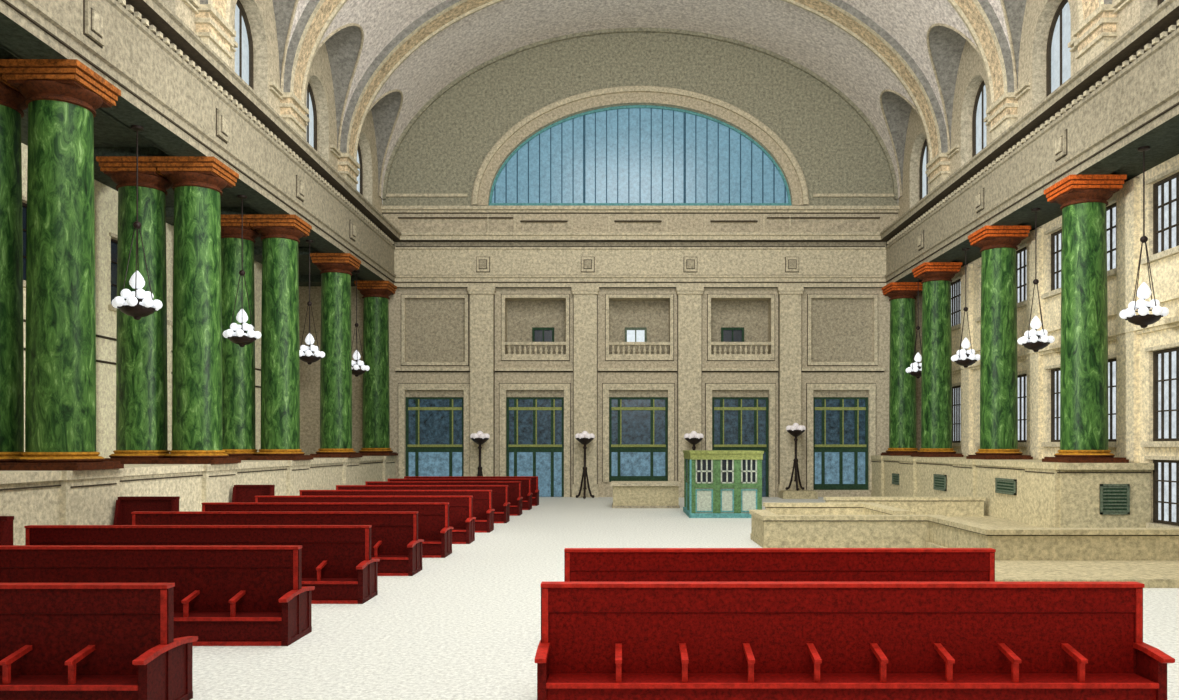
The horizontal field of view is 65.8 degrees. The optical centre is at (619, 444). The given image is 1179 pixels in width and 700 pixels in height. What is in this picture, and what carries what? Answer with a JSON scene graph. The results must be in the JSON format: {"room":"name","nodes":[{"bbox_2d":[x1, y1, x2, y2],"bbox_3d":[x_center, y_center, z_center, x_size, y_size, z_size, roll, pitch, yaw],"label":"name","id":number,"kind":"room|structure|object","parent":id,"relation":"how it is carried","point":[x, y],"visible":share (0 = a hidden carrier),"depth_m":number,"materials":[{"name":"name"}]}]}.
{"room":"train station hall","nodes":[
{"label":"train station hall","id":0,"kind":"room"},
{"bbox_2d":[21,143,261,457],"bbox_3d":[-15.650,-2.725,20.375,0.300,10.450,46.750,0,0,0],"label":"wall","id":1,"kind":"structure","parent":0,"point":[105,197],"depth_m":27.52,"materials":[{"name":"beige stone"}]},
{"bbox_2d":[22,195,26,287],"bbox_3d":[-15.555,-5.270,23.500,0.390,2.360,3.900,0,0,0],"label":"window","id":2,"kind":"structure","parent":1,"relation":"in","point":[24,205],"depth_m":23.99,"materials":[{"name":"black"}]},
{"bbox_2d":[108,232,172,326],"bbox_3d":[-15.555,-5.270,29.500,0.390,2.360,3.900,0,0,0],"label":"window","id":3,"kind":"structure","parent":1,"relation":"in","point":[113,241],"depth_m":28.24,"materials":[{"name":"black"}]},
{"bbox_2d":[23,223,260,449],"bbox_3d":[-15.440,-2.625,20.375,0.120,10.250,46.750,0,0,0],"label":"trim","id":4,"kind":"structure","parent":1,"relation":"attached to","point":[168,226],"depth_m":31.00,"materials":[{"name":"beige stone"}]},
{"bbox_2d":[0,49,363,285],"bbox_3d":[-13.575,-7.690,27.600,3.850,0.320,31.240,0,0,0],"label":"trim","id":5,"kind":"structure","parent":1,"relation":"attached to","point":[303,252],"depth_m":29.98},
{"bbox_2d":[0,456,396,544],"bbox_3d":[-13.100,1.500,20.375,4.800,2.000,46.750,0,0,0],"label":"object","id":6,"kind":"structure","parent":1,"relation":"attached to","point":[82,497],"depth_m":21.34,"materials":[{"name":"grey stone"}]},
{"bbox_2d":[0,66,27,470],"bbox_3d":[-12.920,-3.525,18.600,1.660,8.050,1.660,0,0,0],"label":"marble column","id":7,"kind":"structure","parent":6,"relation":"on","point":[12,102],"depth_m":18.43,"materials":[{"name":"green stone"}]},
{"bbox_2d":[0,59,123,470],"bbox_3d":[-11.420,-3.525,18.600,1.660,8.050,1.660,0,0,0],"label":"marble column","id":8,"kind":"structure","parent":6,"relation":"on","point":[63,96],"depth_m":18.09,"materials":[{"name":"green stone"}]},
{"bbox_2d":[96,156,172,463],"bbox_3d":[-12.920,-3.525,24.600,1.660,8.050,1.660,0,0,0],"label":"marble column","id":9,"kind":"structure","parent":6,"relation":"on","point":[141,345],"depth_m":24.09,"materials":[{"name":"green stone"}]},
{"bbox_2d":[152,156,240,463],"bbox_3d":[-11.420,-3.525,24.600,1.660,8.050,1.660,0,0,0],"label":"marble column","id":10,"kind":"structure","parent":6,"relation":"on","point":[198,182],"depth_m":24.08,"materials":[{"name":"green stone"}]},
{"bbox_2d":[221,215,261,459],"bbox_3d":[-12.920,-3.525,30.600,1.660,8.050,1.660,0,0,0],"label":"marble column","id":11,"kind":"structure","parent":6,"relation":"on","point":[238,363],"depth_m":30.06,"materials":[{"name":"green stone"}]},
{"bbox_2d":[247,215,312,459],"bbox_3d":[-11.420,-3.525,30.600,1.660,8.050,1.660,0,0,0],"label":"marble column","id":12,"kind":"structure","parent":6,"relation":"on","point":[280,361],"depth_m":30.08,"materials":[{"name":"green stone"}]},
{"bbox_2d":[310,253,362,457],"bbox_3d":[-11.420,-3.525,36.600,1.660,8.050,1.660,0,0,0],"label":"marble column","id":13,"kind":"structure","parent":6,"relation":"on","point":[336,269],"depth_m":36.07,"materials":[{"name":"green stone"}]},
{"bbox_2d":[354,281,397,455],"bbox_3d":[-11.420,-3.525,42.600,1.660,8.050,1.660,0,0,0],"label":"marble column","id":14,"kind":"structure","parent":6,"relation":"on","point":[375,398],"depth_m":42.07,"materials":[{"name":"green stone"}]},
{"bbox_2d":[0,44,365,280],"bbox_3d":[-13.575,-7.800,20.375,3.850,0.500,46.750,0,0,0],"label":"ceiling","id":15,"kind":"structure","parent":0,"point":[108,132],"depth_m":23.56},
{"bbox_2d":[161,0,381,213],"bbox_3d":[-11.725,-12.885,20.375,0.910,5.830,46.750,0,0,0],"label":"wall","id":16,"kind":"structure","parent":0,"point":[260,14],"depth_m":33.07,"materials":[{"name":"stone"}]},
{"bbox_2d":[112,125,162,319],"bbox_3d":[-11.460,-5.255,21.600,1.076,4.590,1.070,0,0,0],"label":"hanging lamp","id":17,"kind":"object","parent":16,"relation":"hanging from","point":[138,303],"visible":1,"depth_m":21.48,"materials":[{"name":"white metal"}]},
{"bbox_2d":[0,0,400,283],"bbox_3d":[-11.045,-8.800,20.725,1.410,2.500,47.450,0,0,0],"label":"entablature","id":18,"kind":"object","parent":16,"relation":"attached to","point":[186,99],"depth_m":23.16,"materials":[{"name":"stone"}]},
{"bbox_2d":[223,195,260,346],"bbox_3d":[-11.460,-5.255,27.600,1.076,4.590,1.070,0,0,0],"label":"hanging lamp","id":19,"kind":"object","parent":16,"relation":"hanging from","point":[240,337],"visible":1,"depth_m":27.46,"materials":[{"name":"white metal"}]},
{"bbox_2d":[235,0,253,89],"bbox_3d":[-11.945,-12.125,28.250,0.130,3.550,2.500,0,0,0],"label":"window","id":20,"kind":"structure","parent":16,"relation":"in","point":[244,56],"depth_m":28.95,"materials":[{"name":"white glass"}]},
{"bbox_2d":[307,82,316,150],"bbox_3d":[-11.945,-12.125,34.450,0.130,3.550,2.500,0,0,0],"label":"window","id":21,"kind":"structure","parent":16,"relation":"in","point":[312,125],"depth_m":35.34,"materials":[{"name":"white glass"}]},
{"bbox_2d":[299,240,324,364],"bbox_3d":[-11.460,-5.255,33.600,1.076,4.590,1.070,0,0,0],"label":"hanging lamp","id":22,"kind":"object","parent":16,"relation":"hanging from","point":[308,356],"visible":0.93,"depth_m":33.49,"materials":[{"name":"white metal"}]},
{"bbox_2d":[357,143,362,194],"bbox_3d":[-11.945,-12.125,40.750,0.130,3.550,2.500,0,0,0],"label":"window","id":23,"kind":"structure","parent":16,"relation":"in","point":[359,157],"depth_m":41.85,"materials":[{"name":"white glass"}]},
{"bbox_2d":[352,271,369,376],"bbox_3d":[-11.460,-5.255,39.600,1.076,4.590,1.070,0,0,0],"label":"hanging lamp","id":24,"kind":"object","parent":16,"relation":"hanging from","point":[356,371],"visible":0.77,"depth_m":39.51,"materials":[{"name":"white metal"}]},
{"bbox_2d":[299,286,921,496],"bbox_3d":[-0.400,-2.575,44.175,30.200,10.150,0.850,0,0,0],"label":"wall","id":25,"kind":"structure","parent":0,"point":[842,329],"depth_m":43.75,"materials":[{"name":"stone"}]},
{"bbox_2d":[405,390,463,475],"bbox_3d":[-8.918,-0.072,44.000,2.836,5.144,0.340,0,0,0],"label":"door","id":26,"kind":"structure","parent":25,"relation":"in","point":[434,418],"depth_m":43.99,"materials":[{"name":"glass"}]},
{"bbox_2d":[468,287,495,475],"bbox_3d":[-6.611,-2.525,43.550,1.306,10.050,0.400,0,0,0],"label":"pilaster","id":27,"kind":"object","parent":25,"relation":"attached to","point":[482,299],"depth_m":43.48,"materials":[{"name":"stone"}]},
{"bbox_2d":[506,390,563,496],"bbox_3d":[-4.087,-0.072,44.000,2.788,5.144,0.340,0,0,0],"label":"door","id":28,"kind":"structure","parent":25,"relation":"in","point":[534,418],"depth_m":43.99,"materials":[{"name":"glass"}]},
{"bbox_2d":[505,342,565,356],"bbox_3d":[-4.062,-4.591,43.830,2.933,0.720,0.280,0,0,0],"label":"balcony","id":29,"kind":"object","parent":25,"relation":"attached to","point":[509,344],"visible":1,"depth_m":43.71,"materials":[{"name":"stone"}]},
{"bbox_2d":[532,327,553,341],"bbox_3d":[-3.750,-5.361,44.520,1.065,0.769,0.140,0,0,0],"label":"window","id":30,"kind":"structure","parent":25,"relation":"in","point":[539,334],"depth_m":44.55,"materials":[{"name":"black"}]},
{"bbox_2d":[571,287,598,496],"bbox_3d":[-1.659,-2.525,43.550,1.306,10.050,0.400,0,0,0],"label":"pilaster","id":31,"kind":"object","parent":25,"relation":"attached to","point":[585,299],"depth_m":43.48,"materials":[{"name":"stone"}]},
{"bbox_2d":[625,327,646,341],"bbox_3d":[0.769,-5.361,44.520,1.065,0.769,0.140,0,0,0],"label":"window","id":32,"kind":"structure","parent":25,"relation":"in","point":[632,334],"depth_m":44.55,"materials":[{"name":"white glass"}]},
{"bbox_2d":[609,390,667,481],"bbox_3d":[0.889,-0.433,44.000,2.836,4.423,0.340,0,0,0],"label":"window","id":33,"kind":"structure","parent":25,"relation":"in","point":[638,419],"depth_m":43.99,"materials":[{"name":"glass"}]},
{"bbox_2d":[609,342,669,356],"bbox_3d":[0.938,-4.591,43.830,2.933,0.720,0.280,0,0,0],"label":"balcony","id":34,"kind":"object","parent":25,"relation":"attached to","point":[613,344],"visible":1,"depth_m":43.71,"materials":[{"name":"stone"}]},
{"bbox_2d":[395,294,884,496],"bbox_3d":[0.962,-2.379,43.670,23.462,9.757,0.160,0,0,0],"label":"trim","id":35,"kind":"structure","parent":25,"relation":"attached to","point":[402,387],"depth_m":43.66,"materials":[{"name":"stone"}]},
{"bbox_2d":[394,233,886,287],"bbox_3d":[0.970,-8.800,43.745,25.440,2.500,1.410,0,0,0],"label":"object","id":36,"kind":"structure","parent":25,"relation":"attached to","point":[421,260],"depth_m":43.48,"materials":[{"name":"stone"}]},
{"bbox_2d":[676,287,703,496],"bbox_3d":[3.341,-2.525,43.550,1.306,10.050,0.400,0,0,0],"label":"pilaster","id":37,"kind":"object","parent":25,"relation":"attached to","point":[689,299],"depth_m":43.48,"materials":[{"name":"stone"}]},
{"bbox_2d":[721,327,743,341],"bbox_3d":[5.505,-5.361,44.520,1.114,0.769,0.140,0,0,0],"label":"window","id":38,"kind":"structure","parent":25,"relation":"in","point":[728,334],"depth_m":44.55,"materials":[{"name":"black glass"}]},
{"bbox_2d":[712,390,768,496],"bbox_3d":[5.793,-0.072,44.000,2.740,5.144,0.340,0,0,0],"label":"door","id":39,"kind":"structure","parent":25,"relation":"in","point":[740,418],"depth_m":43.99,"materials":[{"name":"glass"}]},
{"bbox_2d":[711,342,770,356],"bbox_3d":[5.817,-4.591,43.830,2.885,0.720,0.280,0,0,0],"label":"balcony","id":40,"kind":"object","parent":25,"relation":"attached to","point":[720,344],"visible":1,"depth_m":43.71,"materials":[{"name":"stone"}]},
{"bbox_2d":[777,287,803,496],"bbox_3d":[8.149,-2.525,43.550,1.210,10.050,0.400,0,0,0],"label":"pilaster","id":41,"kind":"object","parent":25,"relation":"attached to","point":[789,298],"depth_m":43.48,"materials":[{"name":"stone"}]},
{"bbox_2d":[813,390,867,489],"bbox_3d":[10.625,-0.240,44.000,2.692,4.808,0.340,0,0,0],"label":"door","id":42,"kind":"structure","parent":25,"relation":"in","point":[840,417],"depth_m":43.99,"materials":[{"name":"glass"}]},
{"bbox_2d":[892,473,898,484],"bbox_3d":[12.165,1.500,40.100,0.070,0.480,1.000,0,0,0],"label":"air vent","id":43,"kind":"object","parent":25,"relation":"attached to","point":[895,477],"visible":0.92,"depth_m":40.12,"materials":[{"name":"green metal"}]},
{"bbox_2d":[933,474,946,490],"bbox_3d":[12.165,1.420,34.600,0.070,0.600,1.240,0,0,0],"label":"air vent","id":44,"kind":"object","parent":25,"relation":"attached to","point":[939,481],"visible":1,"depth_m":34.55,"materials":[{"name":"green metal"}]},
{"bbox_2d":[995,478,1016,494],"bbox_3d":[12.165,1.300,28.700,0.070,0.480,1.440,0,0,0],"label":"air vent","id":45,"kind":"object","parent":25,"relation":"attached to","point":[1002,485],"visible":1,"depth_m":28.64,"materials":[{"name":"green metal"}]},
{"bbox_2d":[1100,484,1129,514],"bbox_3d":[13.680,1.500,25.165,0.800,0.840,0.070,0,0,0],"label":"air vent","id":46,"kind":"object","parent":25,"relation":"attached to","point":[1114,498],"visible":1,"depth_m":25.14,"materials":[{"name":"green metal"}]},
{"bbox_2d":[382,33,897,205],"bbox_3d":[0.970,-15.750,44.000,24.794,8.500,0.500,0,0,0],"label":"wall","id":47,"kind":"structure","parent":0,"point":[835,150],"depth_m":43.75,"materials":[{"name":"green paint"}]},
{"bbox_2d":[471,86,808,205],"bbox_3d":[0.970,-14.360,43.620,16.200,5.720,0.260,0,0,0],"label":"trim","id":48,"kind":"structure","parent":47,"relation":"attached to","point":[720,109],"depth_m":43.63,"materials":[{"name":"stone"}]},
{"bbox_2d":[382,27,897,198],"bbox_3d":[0.970,-15.900,43.670,24.720,8.200,0.160,0,0,0],"label":"trim","id":49,"kind":"structure","parent":47,"relation":"attached to","point":[822,80],"depth_m":43.59,"materials":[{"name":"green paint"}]},
{"bbox_2d":[489,105,791,205],"bbox_3d":[0.970,-13.960,43.975,14.600,4.920,0.210,0,0,0],"label":"window","id":50,"kind":"structure","parent":47,"relation":"in","point":[627,155],"depth_m":44.05,"materials":[{"name":"blue glass"}]},
{"bbox_2d":[381,206,899,232],"bbox_3d":[0.970,-10.678,43.685,26.000,1.644,0.310,0,0,0],"label":"trim","id":51,"kind":"structure","parent":47,"relation":"attached to","point":[407,219],"depth_m":43.75,"materials":[{"name":"stone"}]},
{"bbox_2d":[197,0,1115,199],"bbox_3d":[0.970,-15.889,20.375,24.800,8.222,46.750,0,0,0],"label":"ceiling","id":52,"kind":"structure","parent":0,"point":[931,32],"depth_m":40.27,"materials":[{"name":"paint"}]},
{"bbox_2d":[191,497,1178,699],"bbox_3d":[-0.400,2.650,20.675,30.200,0.300,47.350,0,0,0],"label":"floor","id":53,"kind":"structure","parent":0,"point":[466,625],"depth_m":12.89,"materials":[{"name":"stone"}]},
{"bbox_2d":[0,516,13,544],"bbox_3d":[-10.020,1.800,13.800,1.240,1.400,0.640,0,0,0],"label":"bench","id":54,"kind":"object","parent":53,"relation":"on","point":[6,522],"depth_m":13.96,"materials":[{"name":"red wood"}]},
{"bbox_2d":[0,583,197,699],"bbox_3d":[-6.999,1.903,8.550,5.590,1.195,1.040,0,0,0],"label":"bench","id":55,"kind":"object","parent":53,"relation":"on","point":[59,641],"visible":1,"depth_m":8.50,"materials":[{"name":"red wood"}]},
{"bbox_2d":[113,496,179,524],"bbox_3d":[-10.040,1.800,19.150,1.240,1.400,0.640,0,0,0],"label":"bench","id":56,"kind":"object","parent":53,"relation":"on","point":[125,505],"depth_m":19.35,"materials":[{"name":"red wood"}]},
{"bbox_2d":[0,545,314,645],"bbox_3d":[-6.909,1.903,11.750,5.590,1.195,1.040,0,0,0],"label":"bench","id":57,"kind":"object","parent":53,"relation":"on","point":[225,595],"visible":0.57,"depth_m":11.70,"materials":[{"name":"red wood"}]},
{"bbox_2d":[24,525,379,603],"bbox_3d":[-6.825,1.903,14.750,5.590,1.195,1.040,0,0,0],"label":"bench","id":58,"kind":"object","parent":53,"relation":"on","point":[337,560],"visible":0.28,"depth_m":14.69,"materials":[{"name":"red wood"}]},
{"bbox_2d":[232,485,274,501],"bbox_3d":[-10.100,1.800,24.900,1.066,1.400,0.640,0,0,0],"label":"bench","id":59,"kind":"object","parent":53,"relation":"on","point":[241,493],"depth_m":25.10,"materials":[{"name":"red wood"}]},
{"bbox_2d":[131,511,423,575],"bbox_3d":[-6.740,1.903,17.800,5.590,1.195,1.040,0,0,0],"label":"bench","id":60,"kind":"object","parent":53,"relation":"on","point":[395,541],"visible":0.27,"depth_m":17.75,"materials":[{"name":"red wood"}]},
{"bbox_2d":[201,502,452,557],"bbox_3d":[-6.661,1.903,20.600,5.590,1.195,1.040,0,0,0],"label":"bench","id":61,"kind":"object","parent":53,"relation":"on","point":[434,529],"visible":0.22,"depth_m":20.55,"materials":[{"name":"red wood"}]},
{"bbox_2d":[255,496,475,543],"bbox_3d":[-6.583,1.903,23.400,5.590,1.195,1.040,0,0,0],"label":"bench","id":62,"kind":"object","parent":53,"relation":"on","point":[461,519],"visible":0.26,"depth_m":23.34,"materials":[{"name":"red wood"}]},
{"bbox_2d":[299,490,494,532],"bbox_3d":[-6.499,1.903,26.400,5.590,1.195,1.040,0,0,0],"label":"bench","id":63,"kind":"object","parent":53,"relation":"on","point":[482,510],"visible":0.16,"depth_m":26.34,"materials":[{"name":"red wood"}]},
{"bbox_2d":[336,485,509,522],"bbox_3d":[-6.412,1.903,29.500,5.590,1.195,1.040,0,0,0],"label":"bench","id":64,"kind":"object","parent":53,"relation":"on","point":[500,503],"visible":0.21,"depth_m":29.45,"materials":[{"name":"red wood"}]},
{"bbox_2d":[365,481,522,515],"bbox_3d":[-6.325,1.903,32.600,5.590,1.195,1.040,0,0,0],"label":"bench","id":65,"kind":"object","parent":53,"relation":"on","point":[514,487],"visible":0.2,"depth_m":32.55,"materials":[{"name":"red wood"}]},
{"bbox_2d":[387,478,532,509],"bbox_3d":[-6.247,1.903,35.400,5.590,1.195,1.040,0,0,0],"label":"bench","id":66,"kind":"object","parent":53,"relation":"on","point":[526,493],"visible":0.27,"depth_m":35.34,"materials":[{"name":"red wood"}]},
{"bbox_2d":[404,476,539,505],"bbox_3d":[-6.180,1.903,37.800,5.590,1.195,1.040,0,0,0],"label":"bench","id":67,"kind":"object","parent":53,"relation":"on","point":[534,479],"visible":0.21,"depth_m":37.74,"materials":[{"name":"red wood"}]},
{"bbox_2d":[470,431,489,475],"bbox_3d":[-6.580,0.916,42.716,0.940,3.173,0.948,0,0,0],"label":"lamp","id":68,"kind":"object","parent":53,"relation":"on","point":[479,438],"visible":0.7,"depth_m":42.61,"materials":[{"name":"brown metal"}]},
{"bbox_2d":[575,431,594,498],"bbox_3d":[-1.650,0.916,42.716,0.940,3.173,0.948,0,0,0],"label":"lamp","id":69,"kind":"object","parent":53,"relation":"on","point":[584,438],"visible":1,"depth_m":42.64,"materials":[{"name":"brown metal"}]},
{"bbox_2d":[611,481,680,507],"bbox_3d":[1.020,2.000,36.875,2.760,1.000,1.950,0,0,0],"label":"stone parapet","id":70,"kind":"object","parent":53,"relation":"on","point":[626,494],"depth_m":36.00,"materials":[{"name":"beige stone"}]},
{"bbox_2d":[684,431,703,449],"bbox_3d":[3.470,0.916,42.716,0.940,3.173,0.948,0,0,0],"label":"lamp","id":71,"kind":"object","parent":53,"relation":"on","point":[693,438],"visible":0.61,"depth_m":42.52,"materials":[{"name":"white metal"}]},
{"bbox_2d":[683,450,763,517],"bbox_3d":[3.650,1.350,32.780,2.540,2.300,3.280,0,0,0],"label":"booth","id":72,"kind":"object","parent":53,"relation":"on","point":[717,483],"visible":0.93,"depth_m":31.23,"materials":[{"name":"green paint"}]},
{"bbox_2d":[564,548,995,581],"bbox_3d":[2.000,1.903,11.450,5.422,1.195,1.040,0,0,0],"label":"bench","id":73,"kind":"object","parent":53,"relation":"on","point":[580,564],"visible":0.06,"depth_m":11.39,"materials":[{"name":"red wood"}]},
{"bbox_2d":[785,423,805,490],"bbox_3d":[8.260,0.541,42.716,0.940,3.173,0.948,0,0,0],"label":"lamp","id":74,"kind":"object","parent":53,"relation":"on","point":[795,430],"visible":1,"depth_m":42.66,"materials":[{"name":"brown metal"}]},
{"bbox_2d":[779,490,817,498],"bbox_3d":[8.360,2.320,42.750,1.600,0.360,1.200,0,0,0],"label":"stone plinth","id":75,"kind":"object","parent":53,"relation":"on","point":[784,494],"visible":0.96,"depth_m":42.15,"materials":[{"name":"beige stone"}]},
{"bbox_2d":[535,582,1174,699],"bbox_3d":[2.090,1.903,8.620,5.702,1.195,1.040,0,0,0],"label":"bench","id":76,"kind":"object","parent":53,"relation":"on","point":[599,640],"visible":1,"depth_m":8.58,"materials":[{"name":"red wood"}]},
{"bbox_2d":[750,515,1178,587],"bbox_3d":[9.075,2.425,23.150,11.210,0.150,14.500,0,0,0],"label":"floor","id":77,"kind":"structure","parent":0,"point":[1152,573],"depth_m":17.46,"materials":[{"name":"beige stone"}]},
{"bbox_2d":[763,503,909,514],"bbox_3d":[5.930,2.035,25.500,3.300,0.630,3.440,0,0,0],"label":"stone parapet","id":78,"kind":"object","parent":77,"relation":"on","point":[777,508],"visible":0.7,"depth_m":26.78,"materials":[{"name":"beige stone"}]},
{"bbox_2d":[823,497,985,515],"bbox_3d":[9.400,2.035,30.100,5.240,0.630,0.440,0,0,0],"label":"stone parapet","id":79,"kind":"object","parent":77,"relation":"on","point":[945,506],"visible":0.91,"depth_m":29.93,"materials":[{"name":"beige stone"}]},
{"bbox_2d":[749,510,1178,559],"bbox_3d":[8.225,2.035,20.155,12.300,0.630,3.693,0,0,29],"label":"stone parapet","id":80,"kind":"object","parent":77,"relation":"on","point":[949,532],"visible":0.99,"depth_m":18.94,"materials":[{"name":"beige stone"}]},
{"bbox_2d":[898,0,1156,217],"bbox_3d":[13.665,-12.885,20.375,0.910,5.830,46.750,0,0,0],"label":"wall","id":81,"kind":"structure","parent":0,"point":[1038,14],"depth_m":32.98,"materials":[{"name":"stone"}]},
{"bbox_2d":[338,0,949,191],"bbox_3d":[0.970,-15.060,37.600,24.920,10.080,1.600,0,0,0],"label":"trim","id":82,"kind":"structure","parent":81,"relation":"attached to","point":[839,13],"depth_m":37.39,"materials":[{"name":"stone"}]},
{"bbox_2d":[279,0,1017,140],"bbox_3d":[0.970,-15.060,31.300,24.920,10.080,1.600,0,0,0],"label":"trim","id":83,"kind":"structure","parent":81,"relation":"attached to","point":[979,17],"depth_m":31.09,"materials":[{"name":"stone"}]},
{"bbox_2d":[194,0,1117,69],"bbox_3d":[0.970,-15.060,25.200,24.920,10.080,1.600,0,0,0],"label":"trim","id":84,"kind":"structure","parent":81,"relation":"attached to","point":[1095,31],"depth_m":25.00,"materials":[{"name":"stone"}]},
{"bbox_2d":[919,139,927,200],"bbox_3d":[13.885,-12.125,40.750,0.130,3.550,2.500,0,0,0],"label":"window","id":85,"kind":"structure","parent":81,"relation":"in","point":[923,179],"depth_m":41.67,"materials":[{"name":"white glass"}]},
{"bbox_2d":[972,80,985,156],"bbox_3d":[13.885,-12.125,34.450,0.130,3.550,2.500,0,0,0],"label":"window","id":86,"kind":"structure","parent":81,"relation":"in","point":[979,110],"depth_m":35.23,"materials":[{"name":"white glass"}]},
{"bbox_2d":[880,0,1178,283],"bbox_3d":[12.985,-8.800,20.725,1.410,2.500,47.450,0,0,0],"label":"entablature","id":87,"kind":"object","parent":81,"relation":"attached to","point":[1125,99],"depth_m":26.07,"materials":[{"name":"stone"}]},
{"bbox_2d":[1046,0,1070,96],"bbox_3d":[13.885,-12.125,28.250,0.130,3.550,2.500,0,0,0],"label":"window","id":88,"kind":"structure","parent":81,"relation":"in","point":[1058,54],"depth_m":28.82,"materials":[{"name":"white glass"}]},
{"bbox_2d":[915,136,1178,281],"bbox_3d":[14.145,-7.850,20.375,1.110,0.400,46.750,0,0,0],"label":"ceiling","id":89,"kind":"structure","parent":0,"point":[1170,149],"depth_m":25.55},
{"bbox_2d":[906,279,921,378],"bbox_3d":[13.300,-5.255,40.600,1.076,4.590,1.070,0,0,0],"label":"hanging lamp","id":90,"kind":"object","parent":89,"relation":"hanging from","point":[915,369],"visible":0.73,"depth_m":40.49,"materials":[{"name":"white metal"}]},
{"bbox_2d":[951,248,979,367],"bbox_3d":[13.300,-5.255,35.000,1.076,4.590,1.070,0,0,0],"label":"hanging lamp","id":91,"kind":"object","parent":89,"relation":"hanging from","point":[964,357],"visible":1,"depth_m":34.87,"materials":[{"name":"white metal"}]},
{"bbox_2d":[1017,208,1054,351],"bbox_3d":[13.300,-5.255,29.100,1.076,4.590,1.070,0,0,0],"label":"hanging lamp","id":92,"kind":"object","parent":89,"relation":"hanging from","point":[1034,340],"visible":1,"depth_m":28.97,"materials":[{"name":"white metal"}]},
{"bbox_2d":[1119,146,1168,327],"bbox_3d":[13.300,-5.255,23.100,1.076,4.590,1.070,0,0,0],"label":"hanging lamp","id":93,"kind":"object","parent":89,"relation":"hanging from","point":[1144,318],"visible":1,"depth_m":22.98,"materials":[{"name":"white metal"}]},
{"bbox_2d":[951,154,1178,525],"bbox_3d":[14.840,-2.675,20.375,0.280,10.350,46.750,0,0,0],"label":"wall","id":94,"kind":"structure","parent":0,"point":[1164,272],"depth_m":26.99,"materials":[{"name":"beige stone"}]},
{"bbox_2d":[951,274,960,330],"bbox_3d":[14.755,-6.195,40.600,0.390,2.310,3.700,0,0,0],"label":"window","id":95,"kind":"structure","parent":94,"relation":"in","point":[956,285],"depth_m":40.20,"materials":[{"name":"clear glass"}]},
{"bbox_2d":[952,382,960,445],"bbox_3d":[14.755,-1.320,40.600,0.390,2.760,3.700,0,0,0],"label":"window","id":96,"kind":"structure","parent":94,"relation":"in","point":[956,390],"depth_m":40.20,"materials":[{"name":"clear glass"}]},
{"bbox_2d":[975,370,1025,446],"bbox_3d":[14.755,-1.320,35.000,0.390,2.760,4.700,0,0,0],"label":"window","id":97,"kind":"structure","parent":94,"relation":"in","point":[1021,378],"depth_m":33.73,"materials":[{"name":"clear glass"}]},
{"bbox_2d":[975,241,1025,321],"bbox_3d":[14.755,-6.195,35.000,0.390,2.310,4.700,0,0,0],"label":"window","id":98,"kind":"structure","parent":94,"relation":"in","point":[1020,254],"depth_m":33.77,"materials":[{"name":"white glass"}]},
{"bbox_2d":[871,455,1153,527],"bbox_3d":[13.365,1.500,34.525,2.670,2.000,18.950,0,0,0],"label":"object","id":99,"kind":"structure","parent":94,"relation":"attached to","point":[1049,494],"depth_m":26.58,"materials":[{"name":"beige stone"}]},
{"bbox_2d":[881,282,921,455],"bbox_3d":[13.360,-3.525,43.000,1.660,8.050,1.660,0,0,0],"label":"marble column","id":100,"kind":"structure","parent":99,"relation":"on","point":[902,385],"depth_m":42.48,"materials":[{"name":"green stone"}]},
{"bbox_2d":[911,262,963,456],"bbox_3d":[13.360,-3.525,38.400,1.660,8.050,1.660,0,0,0],"label":"marble column","id":101,"kind":"structure","parent":99,"relation":"on","point":[936,374],"depth_m":37.87,"materials":[{"name":"green stone"}]},
{"bbox_2d":[966,226,1032,459],"bbox_3d":[13.360,-3.525,32.100,1.660,8.050,1.660,0,0,0],"label":"marble column","id":102,"kind":"structure","parent":99,"relation":"on","point":[998,341],"depth_m":31.58,"materials":[{"name":"green stone"}]},
{"bbox_2d":[1042,175,1128,462],"bbox_3d":[13.360,-3.525,26.200,1.660,8.050,1.660,0,0,0],"label":"marble column","id":103,"kind":"structure","parent":99,"relation":"on","point":[1083,199],"depth_m":25.68,"materials":[{"name":"green stone"}]},
{"bbox_2d":[952,178,1178,462],"bbox_3d":[14.600,-2.525,20.375,0.200,10.050,46.750,0,0,0],"label":"trim","id":104,"kind":"structure","parent":94,"relation":"attached to","point":[1126,334],"depth_m":26.54,"materials":[{"name":"beige stone"}]},
{"bbox_2d":[1041,354,1115,446],"bbox_3d":[14.755,-1.320,29.100,0.390,2.760,4.700,0,0,0],"label":"window","id":105,"kind":"structure","parent":94,"relation":"in","point":[1055,373],"depth_m":30.49,"materials":[{"name":"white glass"}]},
{"bbox_2d":[1041,196,1115,298],"bbox_3d":[14.755,-6.195,29.100,0.390,2.310,4.700,0,0,0],"label":"window","id":106,"kind":"structure","parent":94,"relation":"in","point":[1056,237],"depth_m":30.48,"materials":[{"name":"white glass"}]},
{"bbox_2d":[1141,342,1178,446],"bbox_3d":[14.755,-1.320,23.100,0.390,2.760,4.700,0,0,0],"label":"window","id":107,"kind":"structure","parent":94,"relation":"in","point":[1166,361],"depth_m":24.80,"materials":[{"name":"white glass"}]},
{"bbox_2d":[1141,165,1178,264],"bbox_3d":[14.755,-6.195,23.100,0.390,2.310,4.700,0,0,0],"label":"window","id":108,"kind":"structure","parent":94,"relation":"in","point":[1165,191],"depth_m":24.80,"materials":[{"name":"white glass"}]},
{"bbox_2d":[1145,456,1178,527],"bbox_3d":[14.755,1.305,23.100,0.390,2.010,4.700,0,0,0],"label":"window","id":109,"kind":"structure","parent":94,"relation":"in","point":[1166,468],"depth_m":24.80,"materials":[{"name":"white glass"}]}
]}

